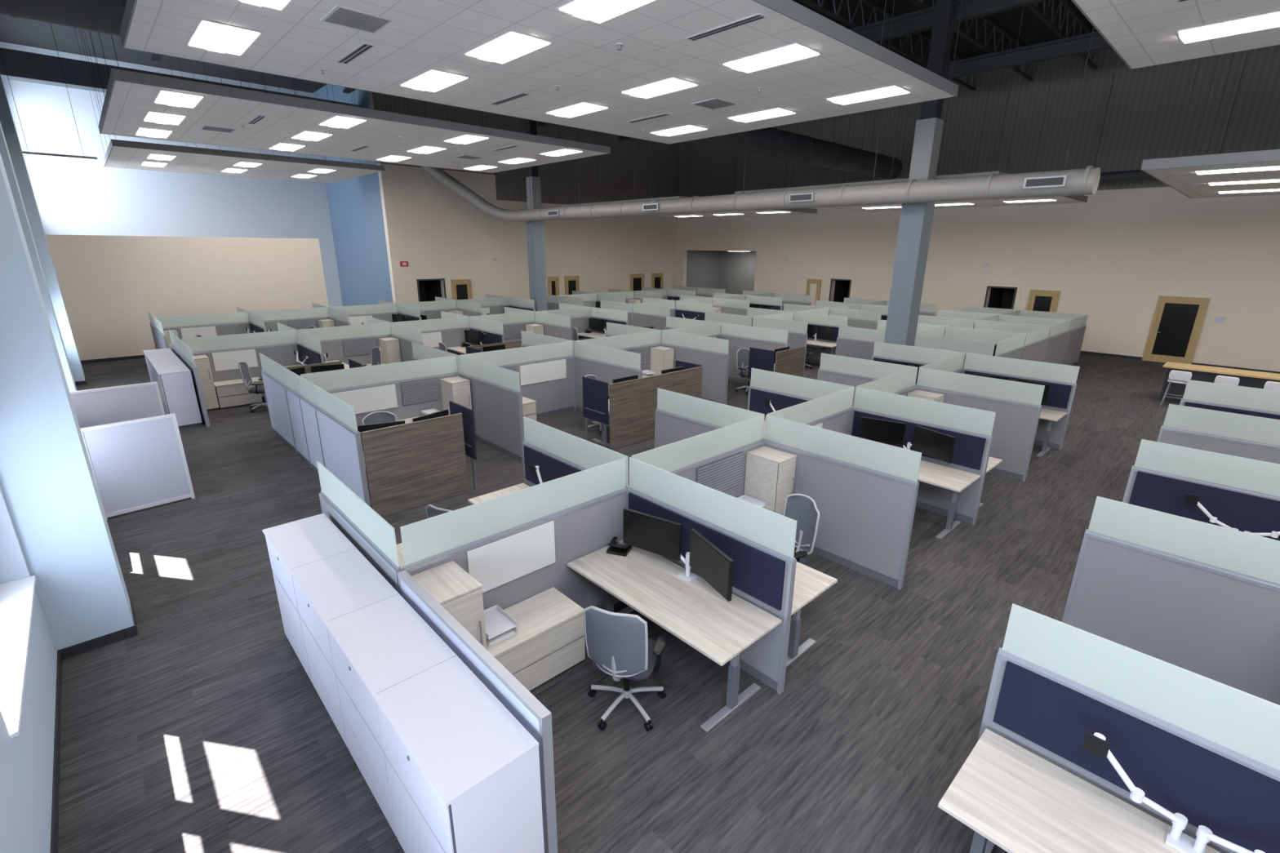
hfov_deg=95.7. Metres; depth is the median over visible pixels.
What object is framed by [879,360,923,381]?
monitors
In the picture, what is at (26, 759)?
wall
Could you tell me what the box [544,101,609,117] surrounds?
recessed light
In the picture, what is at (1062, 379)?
partition panel
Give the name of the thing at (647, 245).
wall
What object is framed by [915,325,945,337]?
partition panel
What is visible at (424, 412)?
paper tray
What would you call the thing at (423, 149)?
recessed light
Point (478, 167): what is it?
recessed light
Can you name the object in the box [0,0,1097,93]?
roof truss
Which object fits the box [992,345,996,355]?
monitors
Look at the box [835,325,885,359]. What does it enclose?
partition panel
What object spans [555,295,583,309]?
partition panel
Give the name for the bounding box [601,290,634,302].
partition panel
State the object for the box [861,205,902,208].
recessed light
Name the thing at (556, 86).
sprinkler head
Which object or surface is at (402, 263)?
exit sign
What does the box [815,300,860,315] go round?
partition panel
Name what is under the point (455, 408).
privacy screen
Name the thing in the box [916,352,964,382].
partition panel
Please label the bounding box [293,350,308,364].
monitor arm
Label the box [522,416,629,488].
partition panel
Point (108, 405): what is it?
cubicle partition
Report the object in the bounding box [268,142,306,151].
recessed light
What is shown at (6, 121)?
pilaster
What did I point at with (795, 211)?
cloud
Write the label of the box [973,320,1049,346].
partition panel
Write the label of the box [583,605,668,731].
office chair
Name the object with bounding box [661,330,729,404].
partition panel
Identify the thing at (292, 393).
partition panel
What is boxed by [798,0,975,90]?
joist
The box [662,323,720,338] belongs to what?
partition panel
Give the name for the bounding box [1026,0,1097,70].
joist
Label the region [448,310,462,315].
tower
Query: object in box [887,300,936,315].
partition panel
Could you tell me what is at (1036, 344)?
partition panel
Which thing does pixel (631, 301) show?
tower
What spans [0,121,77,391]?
pilaster
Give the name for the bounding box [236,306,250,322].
partition panel
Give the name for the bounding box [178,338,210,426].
partition panel
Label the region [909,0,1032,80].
joist
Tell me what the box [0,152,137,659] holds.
pilaster
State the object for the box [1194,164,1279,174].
recessed light
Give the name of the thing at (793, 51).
recessed light
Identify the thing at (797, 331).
partition panel
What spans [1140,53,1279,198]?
cloud
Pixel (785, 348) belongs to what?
computer monitor
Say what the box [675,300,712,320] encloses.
partition panel
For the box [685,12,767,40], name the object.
air diffuser
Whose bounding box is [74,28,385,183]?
cloud
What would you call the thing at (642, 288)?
partition panel
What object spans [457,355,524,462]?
partition panel
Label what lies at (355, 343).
partition panel
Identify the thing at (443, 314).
partition panel
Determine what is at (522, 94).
air diffuser
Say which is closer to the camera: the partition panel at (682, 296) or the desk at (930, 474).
the desk at (930, 474)
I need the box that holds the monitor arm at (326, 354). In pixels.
[324,352,328,361]
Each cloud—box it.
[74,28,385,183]
[80,28,610,173]
[119,0,962,144]
[558,120,822,217]
[734,0,1115,211]
[1071,0,1279,69]
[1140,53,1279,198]
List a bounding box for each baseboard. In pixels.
[49,650,62,852]
[1080,351,1279,373]
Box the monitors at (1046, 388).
[973,373,1050,404]
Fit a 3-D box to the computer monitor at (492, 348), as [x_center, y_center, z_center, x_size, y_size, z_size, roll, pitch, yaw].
[-3.690,-1.784,14.543,0.610,0.519,0.214,-15,23,-41]
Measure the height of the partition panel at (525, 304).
1.600 m
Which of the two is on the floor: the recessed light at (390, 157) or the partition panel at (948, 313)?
the partition panel at (948, 313)
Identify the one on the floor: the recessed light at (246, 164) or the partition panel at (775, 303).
the partition panel at (775, 303)
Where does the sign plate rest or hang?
attached to the wall at (1110, 256)
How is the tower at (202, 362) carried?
on the floor
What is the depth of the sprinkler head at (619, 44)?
7.39 m
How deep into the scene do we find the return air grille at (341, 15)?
6.63 m
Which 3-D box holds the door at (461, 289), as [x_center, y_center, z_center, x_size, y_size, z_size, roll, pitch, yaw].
[-8.027,-5.544,26.313,0.940,2.200,0.095,-15,23,-41]
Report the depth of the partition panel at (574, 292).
27.70 m
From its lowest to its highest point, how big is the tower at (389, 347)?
1.198 m
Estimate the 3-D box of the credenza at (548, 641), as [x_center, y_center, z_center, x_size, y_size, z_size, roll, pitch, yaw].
[-0.989,1.916,5.054,0.930,0.550,0.490,-15,23,-41]
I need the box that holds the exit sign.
[400,261,408,266]
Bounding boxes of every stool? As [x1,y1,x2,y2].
[1160,369,1191,406]
[1213,375,1239,385]
[1263,381,1279,391]
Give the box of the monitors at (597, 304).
[595,301,600,307]
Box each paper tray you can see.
[421,408,439,415]
[484,604,517,647]
[642,369,655,377]
[737,494,764,508]
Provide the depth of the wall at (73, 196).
23.29 m
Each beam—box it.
[0,47,361,107]
[151,53,163,61]
[342,87,356,93]
[537,0,1046,126]
[618,31,1111,140]
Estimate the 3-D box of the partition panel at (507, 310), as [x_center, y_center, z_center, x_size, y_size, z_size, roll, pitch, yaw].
[-4.108,-3.225,19.897,0.060,1.600,1.950,-15,23,-41]
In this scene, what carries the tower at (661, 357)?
on the floor
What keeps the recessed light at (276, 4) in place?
attached to the cloud at (584, 58)
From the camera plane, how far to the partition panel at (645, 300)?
24.31 m
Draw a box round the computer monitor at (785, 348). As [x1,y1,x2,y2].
[773,346,789,364]
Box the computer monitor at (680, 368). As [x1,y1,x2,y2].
[661,366,683,373]
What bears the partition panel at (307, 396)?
on the floor
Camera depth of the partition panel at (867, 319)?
20.28 m
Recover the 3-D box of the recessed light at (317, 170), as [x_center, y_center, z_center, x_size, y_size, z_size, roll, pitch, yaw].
[-11.041,-8.865,20.113,0.610,0.030,1.220,-15,23,-41]
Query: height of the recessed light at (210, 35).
0.030 m
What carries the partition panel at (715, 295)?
on the floor
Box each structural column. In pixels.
[525,119,547,311]
[884,0,957,346]
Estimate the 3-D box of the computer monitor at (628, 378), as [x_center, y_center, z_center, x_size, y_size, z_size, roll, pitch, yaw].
[-0.217,-0.666,10.999,0.610,0.519,0.214,-15,23,-41]
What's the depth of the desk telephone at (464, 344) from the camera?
17.34 m
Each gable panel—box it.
[285,360,342,373]
[360,413,468,517]
[467,340,521,351]
[608,366,702,450]
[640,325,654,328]
[774,346,805,377]
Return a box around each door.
[450,279,472,301]
[547,275,559,295]
[564,275,579,294]
[630,273,644,290]
[651,272,663,288]
[805,279,821,306]
[1026,289,1060,312]
[1142,295,1210,364]
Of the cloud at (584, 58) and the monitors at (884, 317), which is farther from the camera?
the monitors at (884, 317)
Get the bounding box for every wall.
[0,41,342,306]
[0,484,57,852]
[44,234,328,364]
[312,84,392,306]
[368,91,679,304]
[675,44,1279,371]
[686,250,755,294]
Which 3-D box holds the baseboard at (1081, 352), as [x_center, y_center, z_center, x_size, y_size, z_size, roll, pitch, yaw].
[13.834,-3.553,23.983,0.012,0.100,34.080,-15,23,-41]
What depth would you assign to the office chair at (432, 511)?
5.82 m
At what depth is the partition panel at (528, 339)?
14.07 m
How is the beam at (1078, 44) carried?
attached to the wall at (647, 245)
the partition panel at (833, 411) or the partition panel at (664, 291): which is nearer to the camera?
the partition panel at (833, 411)
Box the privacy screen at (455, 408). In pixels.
[448,400,477,488]
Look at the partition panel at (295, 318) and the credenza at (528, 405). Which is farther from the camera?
the partition panel at (295, 318)
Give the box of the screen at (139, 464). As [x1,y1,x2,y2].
[80,413,195,519]
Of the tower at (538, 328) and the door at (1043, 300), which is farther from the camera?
the door at (1043, 300)
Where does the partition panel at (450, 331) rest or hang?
on the floor
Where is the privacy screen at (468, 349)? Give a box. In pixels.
[465,346,481,354]
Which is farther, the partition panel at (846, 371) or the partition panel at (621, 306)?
the partition panel at (621, 306)
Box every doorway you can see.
[417,280,441,302]
[833,280,849,302]
[987,287,1015,309]
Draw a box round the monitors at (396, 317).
[391,313,407,322]
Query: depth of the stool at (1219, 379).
13.26 m
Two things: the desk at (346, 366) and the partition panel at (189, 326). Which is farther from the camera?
the partition panel at (189, 326)
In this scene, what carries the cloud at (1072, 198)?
hanging from the roof truss
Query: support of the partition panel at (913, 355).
on the floor
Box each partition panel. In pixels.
[147,311,159,349]
[154,316,168,348]
[156,311,251,340]
[168,329,182,362]
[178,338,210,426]
[182,329,301,382]
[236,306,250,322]
[248,311,266,333]
[250,306,329,331]
[258,352,296,453]
[276,322,297,343]
[283,366,311,467]
[296,329,324,365]
[297,322,391,364]
[297,374,324,473]
[300,355,458,425]
[311,302,329,316]
[313,384,370,506]
[316,461,404,594]
[328,306,350,326]
[330,302,397,325]
[365,315,392,333]
[377,299,398,311]
[391,322,423,361]
[393,316,471,368]
[397,302,421,321]
[397,569,557,852]
[398,299,457,319]
[400,457,628,609]
[411,342,459,372]
[435,296,457,307]
[440,311,470,327]
[456,299,482,322]
[457,297,508,315]
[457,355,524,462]
[460,341,575,418]
[469,315,505,346]
[471,311,535,342]
[485,293,508,304]
[504,306,535,321]
[508,297,535,314]
[520,330,573,355]
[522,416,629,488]
[535,311,572,340]
[536,306,591,340]
[546,294,555,310]
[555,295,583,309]
[559,302,591,315]
[560,293,597,307]
[572,290,597,300]
[573,341,641,421]
[575,330,661,370]
[591,306,628,333]
[597,293,625,302]
[600,300,632,325]
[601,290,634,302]
[605,322,661,343]
[608,288,634,297]
[626,457,797,694]
[631,415,764,497]
[632,303,670,334]
[634,290,662,302]
[635,288,666,299]
[636,300,675,316]
[641,287,662,290]
[642,297,671,302]
[654,387,764,448]
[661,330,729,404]
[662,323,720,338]
[665,315,721,333]
[666,288,695,306]
[671,285,697,293]
[672,287,697,294]
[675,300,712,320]
[680,294,712,303]
[680,297,712,303]
[697,287,725,297]
[704,311,752,333]
[712,292,746,299]
[712,297,750,315]
[713,294,745,300]
[720,322,788,384]
[742,290,775,300]
[746,294,782,310]
[746,306,794,320]
[747,293,774,297]
[747,368,854,420]
[752,316,808,377]
[753,311,793,320]
[763,414,921,590]
[767,386,853,435]
[775,293,811,305]
[783,303,829,319]
[793,311,848,363]
[795,307,829,315]
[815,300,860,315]
[817,352,916,406]
[829,307,881,329]
[830,303,860,310]
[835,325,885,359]
[844,297,887,310]
[850,386,995,525]
[853,367,917,407]
[860,303,888,319]
[864,300,887,305]
[871,341,964,384]
[876,319,943,332]
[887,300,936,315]
[914,333,995,368]
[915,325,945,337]
[915,367,1044,481]
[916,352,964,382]
[917,315,974,337]
[937,309,997,323]
[944,320,974,333]
[944,325,1025,345]
[961,306,1020,319]
[963,352,1079,449]
[973,314,999,325]
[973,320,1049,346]
[977,604,1279,852]
[995,333,1026,359]
[998,310,1020,321]
[999,314,1068,330]
[1020,310,1086,329]
[1022,326,1050,362]
[1044,320,1071,364]
[1062,314,1088,365]
[1062,496,1279,705]
[1122,439,1279,541]
[1156,404,1279,464]
[1179,379,1279,419]
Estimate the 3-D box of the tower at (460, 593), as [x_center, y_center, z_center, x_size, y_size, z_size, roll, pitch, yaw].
[-1.463,1.738,4.520,0.364,1.198,0.508,-15,23,-41]
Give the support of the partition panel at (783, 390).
on the floor
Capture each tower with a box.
[163,329,177,351]
[193,355,218,410]
[318,319,334,328]
[378,337,400,364]
[396,542,404,566]
[411,560,487,649]
[440,376,471,414]
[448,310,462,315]
[525,324,543,334]
[628,299,640,312]
[650,346,674,374]
[712,306,721,312]
[743,446,796,515]
[907,390,944,402]
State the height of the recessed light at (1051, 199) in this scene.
0.030 m
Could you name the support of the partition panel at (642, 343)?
on the floor
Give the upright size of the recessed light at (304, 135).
0.030 m
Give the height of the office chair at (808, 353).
1.100 m
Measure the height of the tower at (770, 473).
1.198 m
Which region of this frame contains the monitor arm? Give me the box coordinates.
[1082,732,1265,852]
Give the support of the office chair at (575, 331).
on the floor
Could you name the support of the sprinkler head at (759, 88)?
attached to the cloud at (584, 58)
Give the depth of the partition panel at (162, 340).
16.02 m
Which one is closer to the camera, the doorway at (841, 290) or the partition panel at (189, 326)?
the partition panel at (189, 326)
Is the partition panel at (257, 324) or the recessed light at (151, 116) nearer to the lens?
the recessed light at (151, 116)
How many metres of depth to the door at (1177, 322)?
19.42 m
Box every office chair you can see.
[237,361,267,413]
[361,346,382,366]
[361,410,396,425]
[426,504,452,518]
[438,342,447,351]
[572,326,585,341]
[582,374,609,434]
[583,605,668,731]
[735,347,749,394]
[782,493,819,564]
[804,348,813,368]
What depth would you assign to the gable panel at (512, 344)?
14.93 m
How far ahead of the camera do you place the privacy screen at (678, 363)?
12.37 m
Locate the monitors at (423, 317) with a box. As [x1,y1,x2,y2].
[420,315,426,319]
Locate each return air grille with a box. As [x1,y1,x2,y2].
[199,124,236,133]
[320,4,393,33]
[454,154,483,159]
[690,97,737,109]
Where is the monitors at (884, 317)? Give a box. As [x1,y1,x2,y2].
[882,315,887,319]
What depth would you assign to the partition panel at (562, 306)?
21.42 m
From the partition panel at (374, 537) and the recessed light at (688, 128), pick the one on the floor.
the partition panel at (374, 537)
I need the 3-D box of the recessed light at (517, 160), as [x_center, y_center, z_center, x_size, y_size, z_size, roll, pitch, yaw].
[-3.694,-7.973,17.405,0.610,0.030,1.220,-15,23,-41]
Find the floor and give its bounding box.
[57,353,1179,852]
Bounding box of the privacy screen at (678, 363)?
[675,360,701,369]
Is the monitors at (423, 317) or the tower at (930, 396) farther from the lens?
the monitors at (423, 317)
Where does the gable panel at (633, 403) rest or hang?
on the floor
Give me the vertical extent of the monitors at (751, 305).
0.519 m
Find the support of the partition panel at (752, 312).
on the floor
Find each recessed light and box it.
[134,127,173,137]
[140,160,167,167]
[142,111,186,124]
[146,153,176,159]
[153,89,204,107]
[186,18,262,55]
[220,168,247,173]
[232,161,262,167]
[240,0,292,10]
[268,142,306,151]
[290,130,333,141]
[291,173,317,177]
[307,168,336,173]
[318,115,367,128]
[376,155,412,161]
[398,68,470,92]
[406,145,446,153]
[442,133,489,144]
[462,30,553,63]
[463,164,497,170]
[497,157,537,164]
[539,148,583,155]
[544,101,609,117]
[555,0,655,23]
[619,76,699,98]
[648,124,708,136]
[675,214,703,217]
[712,213,743,215]
[720,42,822,72]
[726,106,797,122]
[756,211,791,213]
[825,84,911,104]
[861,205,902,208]
[934,202,975,205]
[1002,198,1057,202]
[1176,10,1279,44]
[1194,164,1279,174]
[1207,178,1279,185]
[1217,188,1279,193]
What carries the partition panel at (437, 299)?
on the floor
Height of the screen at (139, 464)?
1.300 m
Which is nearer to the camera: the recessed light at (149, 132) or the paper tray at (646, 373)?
the recessed light at (149, 132)
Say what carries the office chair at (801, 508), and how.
on the floor
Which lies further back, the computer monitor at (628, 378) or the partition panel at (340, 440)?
the computer monitor at (628, 378)
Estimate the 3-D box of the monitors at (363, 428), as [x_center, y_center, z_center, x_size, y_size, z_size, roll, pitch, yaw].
[-3.291,0.141,8.295,1.304,0.519,0.290,-15,23,-41]
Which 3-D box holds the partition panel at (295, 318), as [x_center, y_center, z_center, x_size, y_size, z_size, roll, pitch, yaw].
[-11.485,-3.091,19.269,2.270,1.600,0.092,-15,23,-41]
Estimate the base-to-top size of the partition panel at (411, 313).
1.600 m
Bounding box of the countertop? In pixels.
[1159,361,1279,403]
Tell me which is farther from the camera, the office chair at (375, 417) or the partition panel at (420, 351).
the partition panel at (420, 351)
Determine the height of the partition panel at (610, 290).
1.600 m
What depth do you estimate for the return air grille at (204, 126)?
12.98 m
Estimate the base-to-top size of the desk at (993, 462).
0.740 m
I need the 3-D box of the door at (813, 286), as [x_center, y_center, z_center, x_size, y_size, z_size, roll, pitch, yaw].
[8.593,-6.227,28.968,0.095,2.200,0.760,-15,23,-41]
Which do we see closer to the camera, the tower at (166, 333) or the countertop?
the countertop
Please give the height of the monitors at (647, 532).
0.519 m
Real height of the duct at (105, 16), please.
2.520 m
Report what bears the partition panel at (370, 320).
on the floor
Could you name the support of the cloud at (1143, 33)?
hanging from the roof truss
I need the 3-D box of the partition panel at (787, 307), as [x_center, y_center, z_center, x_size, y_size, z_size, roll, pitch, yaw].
[6.215,-3.773,21.948,0.060,1.600,1.950,-15,23,-41]
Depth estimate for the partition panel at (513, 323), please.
18.53 m
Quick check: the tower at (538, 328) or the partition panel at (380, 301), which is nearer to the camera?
the tower at (538, 328)
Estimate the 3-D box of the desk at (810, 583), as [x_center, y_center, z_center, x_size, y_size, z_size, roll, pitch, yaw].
[0.874,1.609,5.778,0.760,0.740,1.880,-15,23,-41]
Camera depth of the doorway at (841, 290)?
28.80 m
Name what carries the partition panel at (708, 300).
on the floor
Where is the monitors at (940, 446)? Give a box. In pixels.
[858,416,955,463]
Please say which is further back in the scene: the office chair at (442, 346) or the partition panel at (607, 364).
the office chair at (442, 346)
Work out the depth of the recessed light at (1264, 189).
13.47 m
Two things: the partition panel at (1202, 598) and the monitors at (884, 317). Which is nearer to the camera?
the partition panel at (1202, 598)
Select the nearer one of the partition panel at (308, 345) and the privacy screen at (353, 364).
the privacy screen at (353, 364)
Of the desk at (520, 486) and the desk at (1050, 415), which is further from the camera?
the desk at (1050, 415)
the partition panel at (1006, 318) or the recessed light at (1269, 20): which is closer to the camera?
the recessed light at (1269, 20)
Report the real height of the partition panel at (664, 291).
1.600 m
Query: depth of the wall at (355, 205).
25.71 m
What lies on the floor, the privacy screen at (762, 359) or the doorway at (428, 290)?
the privacy screen at (762, 359)
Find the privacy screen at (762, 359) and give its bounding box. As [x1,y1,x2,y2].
[747,347,775,385]
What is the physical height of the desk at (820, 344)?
0.740 m
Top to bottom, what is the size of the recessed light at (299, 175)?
0.030 m
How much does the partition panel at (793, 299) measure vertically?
1.600 m
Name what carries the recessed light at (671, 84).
attached to the cloud at (584, 58)
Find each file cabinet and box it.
[142,347,202,428]
[262,513,544,852]
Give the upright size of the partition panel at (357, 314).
1.600 m
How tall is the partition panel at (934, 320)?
1.600 m
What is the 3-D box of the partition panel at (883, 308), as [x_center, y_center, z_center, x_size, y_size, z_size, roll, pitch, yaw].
[9.241,-3.798,22.108,0.104,1.600,1.950,-15,23,-41]
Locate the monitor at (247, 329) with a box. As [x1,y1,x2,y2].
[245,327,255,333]
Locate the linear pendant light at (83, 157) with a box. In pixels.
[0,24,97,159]
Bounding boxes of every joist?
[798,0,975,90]
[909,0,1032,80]
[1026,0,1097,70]
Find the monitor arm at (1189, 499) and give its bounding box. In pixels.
[1184,493,1279,537]
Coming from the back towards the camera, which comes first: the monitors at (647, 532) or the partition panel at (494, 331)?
the partition panel at (494, 331)
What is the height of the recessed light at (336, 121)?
0.030 m
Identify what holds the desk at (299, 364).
on the floor
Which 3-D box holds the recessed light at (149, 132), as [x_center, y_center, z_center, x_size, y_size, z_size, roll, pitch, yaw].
[-11.330,-6.835,13.508,0.610,0.030,1.220,-15,23,-41]
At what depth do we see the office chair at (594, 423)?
11.93 m
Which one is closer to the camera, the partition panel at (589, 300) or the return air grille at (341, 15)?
the return air grille at (341, 15)
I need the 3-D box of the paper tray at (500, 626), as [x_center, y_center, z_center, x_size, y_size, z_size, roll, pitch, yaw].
[-1.215,1.645,4.797,0.260,0.115,0.320,-15,23,-41]
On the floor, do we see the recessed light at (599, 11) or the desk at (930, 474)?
the desk at (930, 474)
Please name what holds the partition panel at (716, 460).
on the floor
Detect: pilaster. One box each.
[0,74,86,385]
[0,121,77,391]
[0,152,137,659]
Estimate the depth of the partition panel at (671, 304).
23.03 m
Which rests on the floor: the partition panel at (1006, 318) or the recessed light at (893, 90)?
the partition panel at (1006, 318)
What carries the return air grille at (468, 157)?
attached to the cloud at (130, 95)
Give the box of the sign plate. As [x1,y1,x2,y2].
[1213,315,1226,323]
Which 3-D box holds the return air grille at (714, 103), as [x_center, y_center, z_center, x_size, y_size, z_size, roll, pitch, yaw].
[1.330,-5.780,10.389,0.600,0.018,0.600,-15,23,-41]
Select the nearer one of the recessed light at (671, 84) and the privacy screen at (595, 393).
the recessed light at (671, 84)
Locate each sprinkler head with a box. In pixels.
[318,67,326,74]
[554,84,560,90]
[615,42,623,50]
[756,86,762,93]
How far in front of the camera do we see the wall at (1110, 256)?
20.72 m
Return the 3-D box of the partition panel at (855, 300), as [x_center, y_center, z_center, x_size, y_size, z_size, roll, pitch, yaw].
[9.604,-4.680,24.985,0.060,1.600,1.950,-15,23,-41]
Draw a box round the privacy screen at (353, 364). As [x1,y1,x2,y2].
[348,359,361,368]
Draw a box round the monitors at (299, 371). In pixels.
[288,363,344,376]
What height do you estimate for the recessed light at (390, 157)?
0.030 m
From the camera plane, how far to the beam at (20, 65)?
17.37 m
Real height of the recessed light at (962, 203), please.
0.030 m
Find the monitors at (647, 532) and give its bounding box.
[622,507,733,601]
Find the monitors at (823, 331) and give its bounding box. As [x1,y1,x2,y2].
[806,324,831,341]
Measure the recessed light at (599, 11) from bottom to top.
0.030 m
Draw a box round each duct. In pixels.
[0,0,902,179]
[420,0,1100,222]
[690,53,1248,196]
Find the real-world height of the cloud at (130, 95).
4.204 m
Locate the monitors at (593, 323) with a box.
[588,318,613,334]
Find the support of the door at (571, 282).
in the wall at (647, 245)
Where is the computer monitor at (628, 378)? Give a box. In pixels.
[613,374,637,383]
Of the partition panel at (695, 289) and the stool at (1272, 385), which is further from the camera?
the partition panel at (695, 289)
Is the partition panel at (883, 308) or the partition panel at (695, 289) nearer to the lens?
the partition panel at (883, 308)
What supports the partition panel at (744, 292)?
on the floor
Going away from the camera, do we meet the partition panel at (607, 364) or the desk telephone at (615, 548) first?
the desk telephone at (615, 548)
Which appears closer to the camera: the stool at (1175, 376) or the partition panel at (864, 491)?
the partition panel at (864, 491)
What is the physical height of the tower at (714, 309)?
1.198 m
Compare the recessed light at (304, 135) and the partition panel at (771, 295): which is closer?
the recessed light at (304, 135)
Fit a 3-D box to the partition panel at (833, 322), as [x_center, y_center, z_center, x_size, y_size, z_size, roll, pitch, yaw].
[5.852,-2.891,19.072,0.104,1.600,1.950,-15,23,-41]
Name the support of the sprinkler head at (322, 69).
attached to the cloud at (584, 58)
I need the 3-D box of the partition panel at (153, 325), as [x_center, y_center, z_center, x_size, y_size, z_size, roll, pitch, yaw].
[-14.706,-2.623,17.664,0.060,1.600,1.950,-15,23,-41]
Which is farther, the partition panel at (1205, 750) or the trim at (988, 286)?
the trim at (988, 286)
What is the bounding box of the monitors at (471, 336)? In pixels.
[464,329,487,344]
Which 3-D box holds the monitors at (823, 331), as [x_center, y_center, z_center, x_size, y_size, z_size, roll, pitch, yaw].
[5.681,-3.037,18.860,0.290,0.519,1.304,-15,23,-41]
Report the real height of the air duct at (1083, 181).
5.745 m
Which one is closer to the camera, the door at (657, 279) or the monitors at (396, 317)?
the monitors at (396, 317)
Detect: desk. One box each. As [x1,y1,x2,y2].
[284,364,301,367]
[324,360,349,368]
[446,345,472,354]
[467,483,529,504]
[567,539,782,732]
[577,332,605,339]
[592,399,609,446]
[786,561,837,666]
[806,339,836,354]
[917,460,981,539]
[937,728,1220,852]
[978,457,1002,507]
[1035,408,1067,457]
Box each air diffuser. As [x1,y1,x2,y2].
[246,115,266,124]
[336,42,375,63]
[350,145,369,151]
[489,92,530,105]
[492,145,519,151]
[627,112,671,123]
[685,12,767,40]
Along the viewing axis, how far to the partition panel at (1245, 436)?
7.67 m
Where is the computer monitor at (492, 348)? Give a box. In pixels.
[482,344,505,351]
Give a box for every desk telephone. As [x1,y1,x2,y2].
[461,342,470,346]
[606,536,631,556]
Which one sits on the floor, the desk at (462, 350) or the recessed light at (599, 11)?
the desk at (462, 350)
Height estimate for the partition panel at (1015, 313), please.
1.600 m
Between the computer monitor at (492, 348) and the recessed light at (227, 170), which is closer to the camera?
the computer monitor at (492, 348)
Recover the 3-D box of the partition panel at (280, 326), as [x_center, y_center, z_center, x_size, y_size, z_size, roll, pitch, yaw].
[-9.214,-1.858,15.322,0.104,1.600,1.950,-15,23,-41]
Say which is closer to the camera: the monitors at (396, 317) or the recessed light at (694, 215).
the monitors at (396, 317)
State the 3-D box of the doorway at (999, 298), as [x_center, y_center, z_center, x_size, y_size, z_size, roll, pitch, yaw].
[15.168,-4.697,23.996,1.800,2.300,1.140,-15,23,-41]
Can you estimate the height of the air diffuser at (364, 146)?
0.014 m
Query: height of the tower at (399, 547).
1.198 m
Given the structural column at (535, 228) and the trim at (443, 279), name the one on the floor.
the structural column at (535, 228)
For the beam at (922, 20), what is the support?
attached to the wall at (647, 245)
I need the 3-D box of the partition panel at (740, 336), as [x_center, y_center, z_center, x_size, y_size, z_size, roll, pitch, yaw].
[3.055,-1.931,15.879,0.060,1.600,2.200,-15,23,-41]
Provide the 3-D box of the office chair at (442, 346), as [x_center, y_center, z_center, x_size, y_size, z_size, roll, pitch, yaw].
[-5.223,-1.828,16.179,0.675,1.100,0.651,-13,21,-36]
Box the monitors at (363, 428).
[356,408,448,450]
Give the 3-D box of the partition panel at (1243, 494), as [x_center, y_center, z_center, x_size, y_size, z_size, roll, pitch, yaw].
[6.264,1.117,6.056,0.104,1.600,1.950,-15,23,-41]
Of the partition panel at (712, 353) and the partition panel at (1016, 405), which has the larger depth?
the partition panel at (712, 353)
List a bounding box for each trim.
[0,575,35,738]
[416,278,446,302]
[828,278,851,301]
[983,285,1017,309]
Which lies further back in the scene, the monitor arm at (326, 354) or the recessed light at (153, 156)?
the recessed light at (153, 156)
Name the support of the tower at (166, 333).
on the floor
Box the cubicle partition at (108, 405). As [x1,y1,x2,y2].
[69,382,164,428]
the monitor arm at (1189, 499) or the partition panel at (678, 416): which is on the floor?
the partition panel at (678, 416)
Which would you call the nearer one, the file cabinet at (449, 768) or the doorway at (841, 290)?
the file cabinet at (449, 768)
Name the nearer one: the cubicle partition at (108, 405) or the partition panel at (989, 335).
the cubicle partition at (108, 405)
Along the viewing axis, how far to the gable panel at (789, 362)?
14.29 m
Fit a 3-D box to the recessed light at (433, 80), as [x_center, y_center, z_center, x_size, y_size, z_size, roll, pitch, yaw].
[-3.243,-5.417,9.108,0.610,0.030,1.220,-15,23,-41]
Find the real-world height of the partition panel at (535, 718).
1.260 m
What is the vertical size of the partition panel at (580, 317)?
1.600 m
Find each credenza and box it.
[213,377,266,408]
[396,415,422,423]
[486,586,585,691]
[522,396,536,421]
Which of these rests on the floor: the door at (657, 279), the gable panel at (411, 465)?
the gable panel at (411, 465)
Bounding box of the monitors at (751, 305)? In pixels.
[749,303,770,309]
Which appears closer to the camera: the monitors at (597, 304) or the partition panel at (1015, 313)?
the partition panel at (1015, 313)
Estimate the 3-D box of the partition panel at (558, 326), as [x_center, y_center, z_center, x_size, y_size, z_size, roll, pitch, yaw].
[-2.776,-2.796,18.538,0.060,1.600,1.950,-15,23,-41]
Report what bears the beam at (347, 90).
attached to the wall
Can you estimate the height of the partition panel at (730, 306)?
1.600 m
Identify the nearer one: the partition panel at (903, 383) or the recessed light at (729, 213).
the partition panel at (903, 383)
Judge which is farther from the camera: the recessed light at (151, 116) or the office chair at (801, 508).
the recessed light at (151, 116)
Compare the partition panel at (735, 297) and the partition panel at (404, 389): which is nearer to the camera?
the partition panel at (404, 389)
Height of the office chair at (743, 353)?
1.100 m
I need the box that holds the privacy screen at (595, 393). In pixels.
[582,376,608,448]
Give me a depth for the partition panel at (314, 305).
20.59 m
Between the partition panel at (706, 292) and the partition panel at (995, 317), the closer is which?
the partition panel at (995, 317)
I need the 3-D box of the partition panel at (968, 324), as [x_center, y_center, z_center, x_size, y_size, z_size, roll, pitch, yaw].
[9.348,-2.265,17.129,2.260,1.600,0.092,-15,23,-41]

